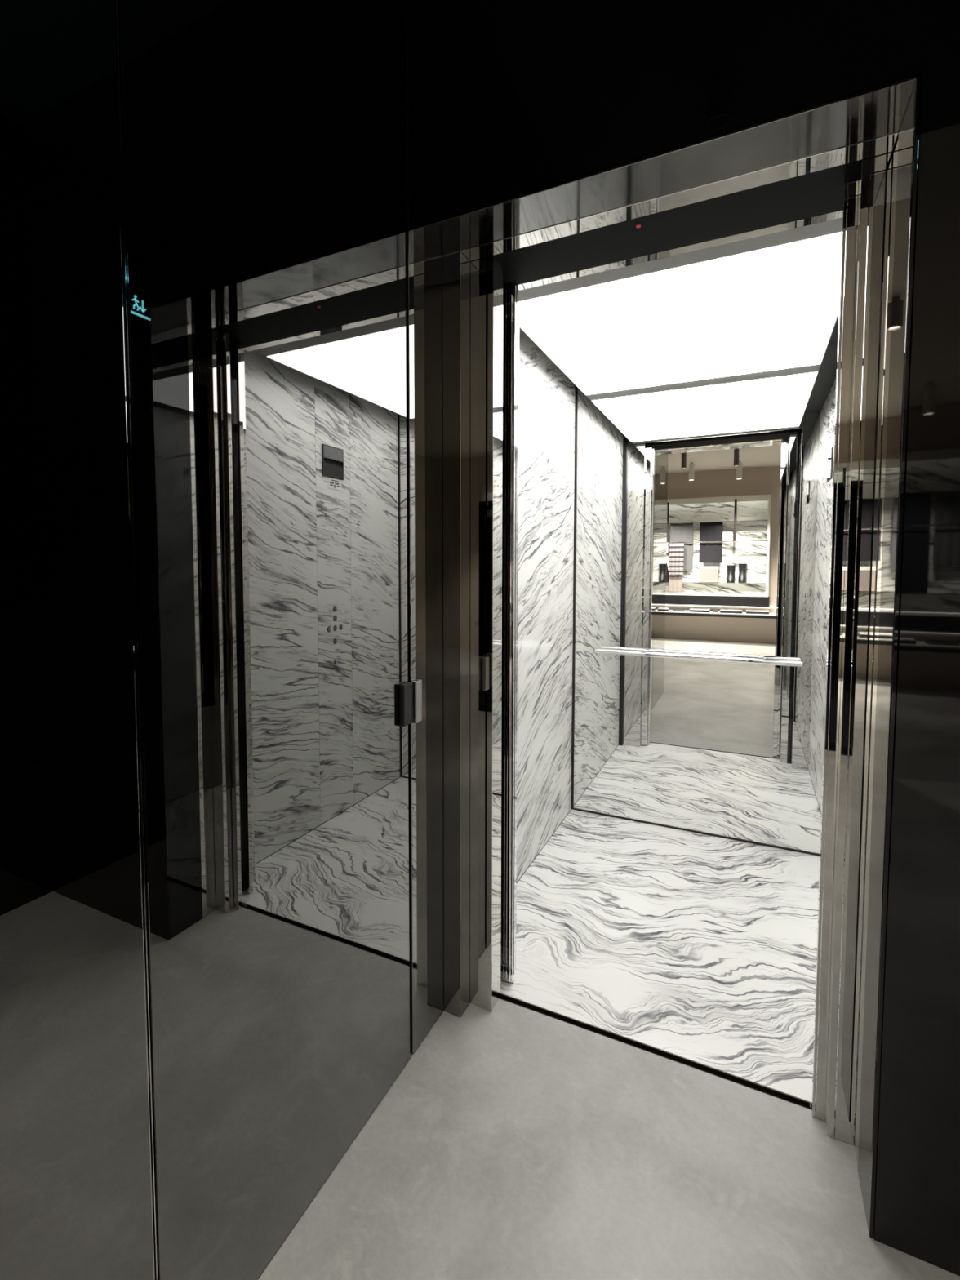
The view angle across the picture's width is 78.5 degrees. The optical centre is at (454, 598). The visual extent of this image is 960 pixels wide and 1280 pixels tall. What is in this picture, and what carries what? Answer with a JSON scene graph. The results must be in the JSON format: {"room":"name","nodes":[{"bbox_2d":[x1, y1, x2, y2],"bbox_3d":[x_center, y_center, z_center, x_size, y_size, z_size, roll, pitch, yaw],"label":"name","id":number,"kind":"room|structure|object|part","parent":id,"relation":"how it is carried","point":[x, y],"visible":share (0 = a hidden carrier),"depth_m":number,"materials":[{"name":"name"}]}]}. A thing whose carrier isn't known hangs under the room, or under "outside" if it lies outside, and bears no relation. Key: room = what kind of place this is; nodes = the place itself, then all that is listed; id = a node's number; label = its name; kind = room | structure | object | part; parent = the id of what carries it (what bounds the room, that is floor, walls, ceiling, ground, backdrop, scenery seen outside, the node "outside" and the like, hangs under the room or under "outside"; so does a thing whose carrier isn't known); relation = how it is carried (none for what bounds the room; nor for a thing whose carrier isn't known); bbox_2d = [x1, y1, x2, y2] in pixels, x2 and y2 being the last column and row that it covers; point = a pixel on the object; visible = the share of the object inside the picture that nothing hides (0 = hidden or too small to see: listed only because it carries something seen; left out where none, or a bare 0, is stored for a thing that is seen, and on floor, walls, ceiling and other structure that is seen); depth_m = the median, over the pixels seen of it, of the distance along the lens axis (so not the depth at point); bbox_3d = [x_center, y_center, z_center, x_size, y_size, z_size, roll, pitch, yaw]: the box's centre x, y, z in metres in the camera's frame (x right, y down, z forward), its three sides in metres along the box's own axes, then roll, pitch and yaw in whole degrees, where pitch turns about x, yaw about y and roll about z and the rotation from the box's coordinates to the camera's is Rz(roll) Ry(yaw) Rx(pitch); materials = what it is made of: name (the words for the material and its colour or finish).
{"room":"elevator lobby","nodes":[
{"label":"elevator lobby","id":0,"kind":"room"},
{"bbox_2d":[0,0,444,1279],"bbox_3d":[-0.444,-0.239,0.968,0.046,3.161,1.900,2,4,27],"label":"wall","id":1,"kind":"structure","parent":0,"point":[76,1196],"depth_m":0.81,"materials":[{"name":"glass"}]},
{"bbox_3d":[-0.105,0.284,1.633,0.016,0.117,0.034,2,4,27],"label":"strike plate","id":2,"kind":"part","parent":1,"relation":"part of","materials":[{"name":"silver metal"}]},
{"bbox_2d":[257,998,959,1279],"bbox_3d":[-1.324,1.514,-1.436,7.400,0.060,7.294,2,4,27],"label":"floor","id":3,"kind":"structure","parent":0,"point":[514,1142],"depth_m":1.34,"materials":[{"name":"concrete"}]},
{"bbox_2d":[500,210,842,1106],"bbox_3d":[0.903,0.057,2.357,1.336,2.480,1.569,2,4,27],"label":"car","id":4,"kind":"object","parent":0,"point":[699,948],"depth_m":2.32,"materials":[{"name":"stone"}]},
{"bbox_3d":[0.338,0.038,2.685,0.030,2.417,1.407,2,4,27],"label":"wall panel","id":5,"kind":"part","parent":4,"relation":"part of","materials":[{"name":"stone"}]},
{"bbox_3d":[0.915,-1.065,2.376,1.081,0.024,1.216,2,4,27],"label":"frame","id":6,"kind":"part","parent":4,"relation":"part of","materials":[{"name":"white paint"}]},
{"bbox_3d":[0.915,-1.105,2.374,1.081,0.104,1.216,2,4,27],"label":"luminous ceiling panel","id":7,"kind":"part","parent":4,"relation":"part of","materials":[{"name":"white plastic"}]},
{"bbox_2d":[571,343,837,856],"bbox_3d":[1.241,0.019,3.026,1.274,2.418,0.008,2,4,27],"label":"mirror","id":8,"kind":"object","parent":4,"relation":"attached to","point":[703,511],"visible":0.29,"depth_m":3.00,"materials":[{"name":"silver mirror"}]},
{"bbox_2d":[595,648,802,666],"bbox_3d":[1.214,0.297,3.007,0.978,0.030,0.080,2,4,27],"label":"handrail","id":9,"kind":"object","parent":8,"relation":"attached to","point":[624,652],"visible":1,"depth_m":2.95,"materials":[{"name":"silver metal"}]},
{"bbox_2d":[413,0,959,1275],"bbox_3d":[0.798,-0.261,1.384,1.827,3.165,0.388,2,4,27],"label":"wall","id":10,"kind":"structure","parent":0,"point":[917,1206],"depth_m":1.17,"materials":[{"name":"black glass"}]},
{"bbox_2d":[499,993,811,1110],"bbox_3d":[0.517,1.330,1.729,1.090,0.049,0.025,2,4,27],"label":"door sill","id":11,"kind":"structure","parent":10,"relation":"attached to","point":[761,1088],"depth_m":1.69,"materials":[{"name":"black metal"}]},
{"bbox_2d":[415,75,921,1238],"bbox_3d":[0.479,0.142,1.588,1.091,2.336,0.422,2,4,27],"label":"surround","id":12,"kind":"object","parent":10,"relation":"attached to","point":[837,155],"visible":1,"depth_m":1.42,"materials":[{"name":"silver metal"}]},
{"bbox_2d":[500,280,518,982],"bbox_3d":[-0.009,0.138,2.010,0.460,2.280,0.032,2,4,27],"label":"door leaf","id":13,"kind":"structure","parent":12,"relation":"attached to","point":[510,289],"depth_m":1.90,"materials":[{"name":"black metal"}]},
{"bbox_3d":[-0.011,0.137,2.013,0.454,2.280,0.029,2,4,27],"label":"panel","id":14,"kind":"part","parent":13,"relation":"part of","materials":[{"name":"silver metal"}]},
{"bbox_2d":[515,289,519,970],"bbox_3d":[-0.001,0.135,2.051,0.460,2.280,0.029,2,4,27],"label":"door leaf","id":15,"kind":"structure","parent":12,"relation":"attached to","point":[518,290],"depth_m":1.95,"materials":[{"name":"silver metal"}]},
{"bbox_3d":[-0.448,-0.245,1.124,0.098,3.165,2.175,2,4,27],"label":"wall","id":16,"kind":"structure","parent":0,"visible":0},
{"bbox_2d":[113,0,413,1279],"bbox_3d":[-0.309,-0.254,1.234,0.046,3.161,0.806,2,4,27],"label":"door","id":17,"kind":"structure","parent":16,"relation":"in","point":[261,143],"depth_m":1.12,"materials":[{"name":"clear glass"}]}
]}

